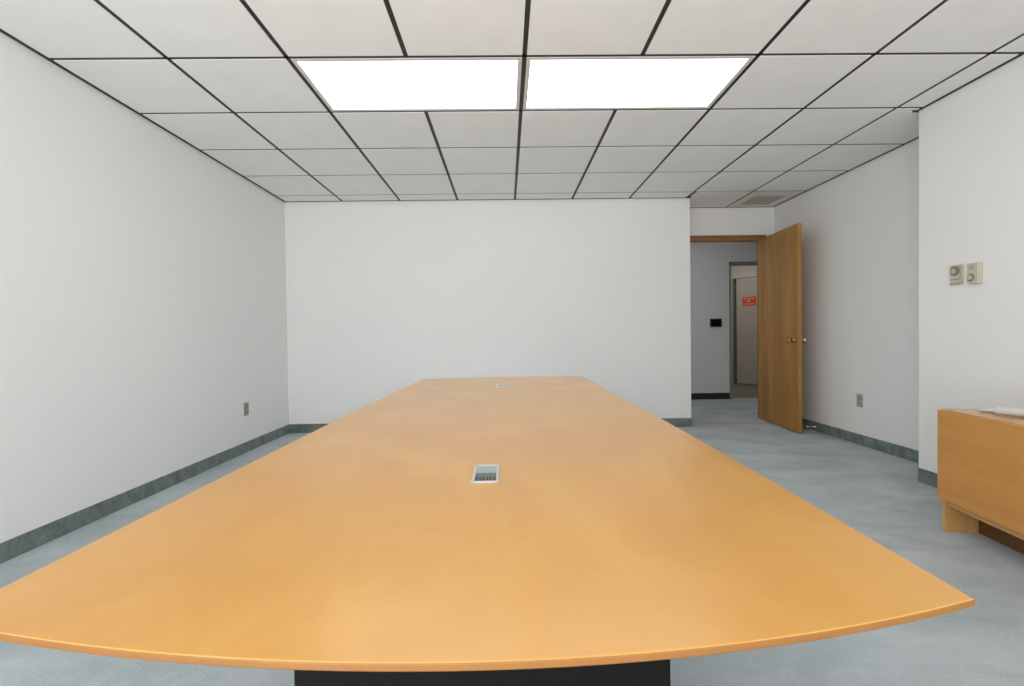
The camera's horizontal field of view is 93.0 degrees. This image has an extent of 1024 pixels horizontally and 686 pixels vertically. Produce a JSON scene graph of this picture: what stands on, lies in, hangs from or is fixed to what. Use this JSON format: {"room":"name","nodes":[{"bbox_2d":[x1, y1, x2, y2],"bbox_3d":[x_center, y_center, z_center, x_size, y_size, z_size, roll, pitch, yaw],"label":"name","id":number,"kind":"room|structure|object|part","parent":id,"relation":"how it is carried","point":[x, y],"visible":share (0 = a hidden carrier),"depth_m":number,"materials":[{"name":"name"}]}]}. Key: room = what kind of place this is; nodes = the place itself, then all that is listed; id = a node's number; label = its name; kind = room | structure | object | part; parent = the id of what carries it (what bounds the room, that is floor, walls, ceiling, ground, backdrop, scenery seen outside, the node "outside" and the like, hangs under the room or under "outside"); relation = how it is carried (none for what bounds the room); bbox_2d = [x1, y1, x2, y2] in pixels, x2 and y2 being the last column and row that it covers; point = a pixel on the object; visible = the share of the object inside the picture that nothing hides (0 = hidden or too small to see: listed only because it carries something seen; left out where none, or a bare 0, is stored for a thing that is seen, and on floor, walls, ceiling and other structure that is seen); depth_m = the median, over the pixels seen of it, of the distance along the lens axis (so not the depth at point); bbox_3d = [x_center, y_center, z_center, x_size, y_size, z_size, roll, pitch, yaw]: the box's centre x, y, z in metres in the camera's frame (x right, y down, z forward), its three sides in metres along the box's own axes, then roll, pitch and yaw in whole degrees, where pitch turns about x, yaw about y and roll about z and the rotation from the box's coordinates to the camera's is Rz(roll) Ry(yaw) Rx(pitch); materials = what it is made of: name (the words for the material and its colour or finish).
{"room":"conference room","nodes":[
{"label":"conference room","id":0,"kind":"room"},
{"bbox_2d":[0,32,288,542],"bbox_3d":[-2.412,-0.267,2.140,0.120,2.552,7.090,-1,1,-1],"label":"wall","id":1,"kind":"structure","parent":0,"point":[143,305],"depth_m":2.88,"materials":[{"name":"paint"}]},
{"bbox_2d":[0,424,289,563],"bbox_3d":[-2.330,0.965,1.957,0.006,0.094,6.440,-1,1,-1],"label":"baseboard","id":2,"kind":"structure","parent":1,"relation":"attached to","point":[14,547],"depth_m":2.87,"materials":[{"name":"stone"}]},
{"bbox_2d":[244,402,248,415],"bbox_3d":[-2.363,0.588,4.326,0.010,0.114,0.070,-1,1,-1],"label":"wall outlet","id":3,"kind":"object","parent":1,"relation":"attached to","point":[246,405],"visible":1,"depth_m":4.32,"materials":[{"name":"grey plastic"}]},
{"bbox_2d":[284,198,690,423],"bbox_3d":[-0.242,-0.352,5.449,4.305,2.552,0.534,-1,1,-1],"label":"wall","id":4,"kind":"structure","parent":0,"point":[383,298],"depth_m":5.18,"materials":[{"name":"paint"}]},
{"bbox_2d":[290,418,690,432],"bbox_3d":[-0.219,0.882,5.200,4.299,0.094,0.006,-1,1,-1],"label":"baseboard","id":5,"kind":"structure","parent":4,"relation":"attached to","point":[677,422],"depth_m":5.17,"materials":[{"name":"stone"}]},
{"bbox_2d":[0,0,1023,207],"bbox_3d":[0.350,-1.558,2.156,5.679,0.165,7.094,-1,1,-1],"label":"ceiling","id":6,"kind":"structure","parent":0,"point":[830,88],"depth_m":2.76,"materials":[{"name":"tile"}]},
{"bbox_2d":[291,57,521,110],"bbox_3d":[-0.549,-1.508,2.805,1.195,0.064,0.586,-1,1,-1],"label":"ceiling light","id":7,"kind":"object","parent":6,"relation":"attached to","point":[465,83],"visible":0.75,"depth_m":2.77,"materials":[{"name":"white plastic"}]},
{"bbox_2d":[523,56,754,109],"bbox_3d":[0.670,-1.524,2.821,1.195,0.064,0.586,-1,1,-1],"label":"ceiling light","id":8,"kind":"object","parent":6,"relation":"attached to","point":[624,82],"visible":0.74,"depth_m":2.79,"materials":[{"name":"white plastic"}]},
{"bbox_2d":[728,191,803,206],"bbox_3d":[2.744,-1.571,5.292,0.529,0.018,0.599,-1,1,-1],"label":"ceiling vent","id":9,"kind":"object","parent":6,"relation":"in","point":[756,198],"visible":0.95,"depth_m":5.26,"materials":[{"name":"beige plastic"}]},
{"bbox_2d":[740,196,784,204],"bbox_3d":[2.744,-1.567,5.337,0.339,0.005,0.344,-1,1,-1],"label":"grille","id":10,"kind":"object","parent":9,"relation":"attached to","point":[753,200],"depth_m":5.33,"materials":[{"name":"white metal"}]},
{"bbox_2d":[0,379,1023,685],"bbox_3d":[1.836,0.972,4.556,8.641,0.120,11.770,-1,1,-1],"label":"floor","id":11,"kind":"structure","parent":0,"point":[880,495],"depth_m":1.93,"materials":[{"name":"grey carpet"}]},
{"bbox_2d":[0,377,974,685],"bbox_3d":[-0.048,0.609,1.736,1.025,0.751,2.672,-1,1,-1],"label":"conference table","id":12,"kind":"object","parent":11,"relation":"on","point":[477,531],"visible":1,"depth_m":0.59,"materials":[{"name":"brown wood"}]},
{"bbox_3d":[-0.050,0.248,0.953,0.039,0.001,0.047,-1,1,-1],"label":"lid","id":13,"kind":"part","parent":12,"relation":"part of","materials":[{"name":"silver metal"}]},
{"bbox_2d":[937,409,1023,554],"bbox_3d":[2.325,0.645,1.806,0.500,0.612,1.250,-1,1,7],"label":"credenza","id":14,"kind":"object","parent":11,"relation":"on","point":[980,488],"visible":0.95,"depth_m":2.21,"materials":[{"name":"brown wood"}]},
{"bbox_3d":[2.239,0.859,2.426,0.153,0.167,0.020,-1,1,7],"label":"leg","id":15,"kind":"part","parent":14,"relation":"part of","materials":[{"name":"brown wood"}]},
{"bbox_2d":[979,408,993,412],"bbox_3d":[2.271,0.322,2.307,0.018,0.020,0.075,-2,1,-41],"label":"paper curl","id":16,"kind":"object","parent":14,"relation":"on","point":[987,410],"visible":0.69,"depth_m":2.31,"materials":[{"name":"white paper"}]},
{"bbox_3d":[2.118,0.806,1.834,0.018,0.038,1.182,-1,1,7],"label":"rail","id":17,"kind":"part","parent":14,"relation":"part of","materials":[{"name":"brown wood"}]},
{"bbox_2d":[993,406,1023,417],"bbox_3d":[2.359,0.316,1.964,0.039,0.041,0.620,-1,1,-23],"label":"paper roll","id":18,"kind":"object","parent":14,"relation":"on","point":[1003,411],"visible":1,"depth_m":2.19,"materials":[{"name":"white paper"}]},
{"bbox_2d":[690,242,756,392],"bbox_3d":[3.303,-0.432,7.386,5.600,2.552,0.120,-1,1,-1],"label":"wall","id":19,"kind":"structure","parent":0,"point":[709,262],"depth_m":7.32,"materials":[{"name":"paint"}]},
{"bbox_2d":[691,393,729,398],"bbox_3d":[1.906,0.817,7.326,2.771,0.094,0.006,-1,1,-1],"label":"baseboard","id":20,"kind":"structure","parent":19,"relation":"attached to","point":[693,395],"depth_m":7.34,"materials":[{"name":"black rubber"}]},
{"bbox_2d":[710,319,721,326],"bbox_3d":[3.067,-0.304,7.311,0.170,0.124,0.030,-1,1,-1],"label":"card reader","id":21,"kind":"object","parent":19,"relation":"attached to","point":[713,322],"visible":1,"depth_m":7.30,"materials":[{"name":"black plastic"}]},
{"bbox_3d":[3.067,-0.304,7.297,0.136,0.092,0.002,-1,1,-1],"label":"panel","id":22,"kind":"part","parent":21,"relation":"part of","materials":[{"name":"black plastic"}]},
{"bbox_2d":[729,261,756,398],"bbox_3d":[3.742,-0.196,7.396,0.928,2.068,0.144,-1,1,-1],"label":"trim","id":23,"kind":"structure","parent":19,"relation":"attached to","point":[746,263],"depth_m":7.32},
{"bbox_2d":[690,207,773,236],"bbox_3d":[2.475,-0.392,5.668,1.134,2.552,0.075,-1,1,-1],"label":"wall","id":24,"kind":"structure","parent":0,"point":[745,220],"depth_m":5.61,"materials":[{"name":"paint"}]},
{"bbox_2d":[690,223,806,432],"bbox_3d":[2.438,-0.172,5.229,1.030,2.127,0.964,-1,1,-1],"label":"door","id":25,"kind":"structure","parent":24,"relation":"in","point":[779,254],"depth_m":5.13,"materials":[{"name":"brown wood"}]},
{"bbox_3d":[2.432,-0.179,5.664,1.030,2.127,0.094,-1,1,-1],"label":"frame","id":26,"kind":"part","parent":25,"relation":"part of","materials":[{"name":"brown wood"}]},
{"bbox_3d":[2.768,-0.027,4.825,0.071,0.062,0.062,-1,1,4],"label":"knob","id":27,"kind":"part","parent":25,"relation":"part of","materials":[{"name":"gold metal"}]},
{"bbox_2d":[735,279,736,378],"bbox_3d":[4.064,-0.493,10.396,4.000,2.552,0.100,-1,1,-1],"label":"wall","id":28,"kind":"structure","parent":0,"point":[735,279],"depth_m":10.36,"materials":[{"name":"paint"}]},
{"bbox_2d":[731,265,756,382],"bbox_3d":[4.745,-0.478,8.955,0.100,2.552,3.250,-1,1,-30],"label":"wall","id":29,"kind":"structure","parent":0,"point":[737,272],"depth_m":9.56,"materials":[{"name":"paint"}]},
{"bbox_2d":[736,277,757,384],"bbox_3d":[4.578,-0.228,9.086,0.106,2.028,0.860,-1,1,-30],"label":"door","id":30,"kind":"structure","parent":29,"relation":"in","point":[746,288],"depth_m":9.27,"materials":[{"name":"paint"}]},
{"bbox_2d":[774,138,918,450],"bbox_3d":[3.117,-0.381,4.490,0.120,2.552,2.537,-1,1,-1],"label":"wall","id":31,"kind":"structure","parent":0,"point":[860,226],"depth_m":4.21,"materials":[{"name":"paint"}]},
{"bbox_2d":[857,394,862,406],"bbox_3d":[3.067,0.508,4.289,0.010,0.114,0.070,-1,1,-1],"label":"wall outlet","id":32,"kind":"object","parent":31,"relation":"attached to","point":[859,396],"visible":1,"depth_m":4.28,"materials":[{"name":"beige plastic"}]},
{"bbox_2d":[802,418,918,462],"bbox_3d":[3.072,0.850,4.450,0.006,0.094,2.417,-1,1,-1],"label":"baseboard","id":33,"kind":"structure","parent":31,"relation":"attached to","point":[890,448],"depth_m":4.21,"materials":[{"name":"rubber"}]},
{"bbox_2d":[919,55,1023,473],"bbox_3d":[2.972,-0.319,0.941,0.501,2.552,4.557,-1,1,-1],"label":"wall","id":34,"kind":"structure","parent":0,"point":[971,139],"depth_m":2.85,"materials":[{"name":"paint"}]},
{"bbox_2d":[918,468,937,487],"bbox_3d":[2.734,0.912,1.019,0.006,0.094,4.437,-1,1,-1],"label":"baseboard","id":35,"kind":"structure","parent":34,"relation":"attached to","point":[927,477],"depth_m":3.16,"materials":[{"name":"rubber"}]},
{"bbox_2d":[950,264,962,284],"bbox_3d":[2.685,-0.412,2.940,0.020,0.119,0.078,-1,1,-1],"label":"thermostat","id":36,"kind":"object","parent":34,"relation":"attached to","point":[956,271],"visible":1,"depth_m":2.93,"materials":[{"name":"beige plastic"}]},
{"bbox_2d":[967,262,982,283],"bbox_3d":[2.675,-0.403,2.814,0.044,0.118,0.064,-1,1,-1],"label":"thermostat","id":37,"kind":"object","parent":34,"relation":"attached to","point":[974,270],"visible":1,"depth_m":2.80,"materials":[{"name":"beige plastic"}]}
]}

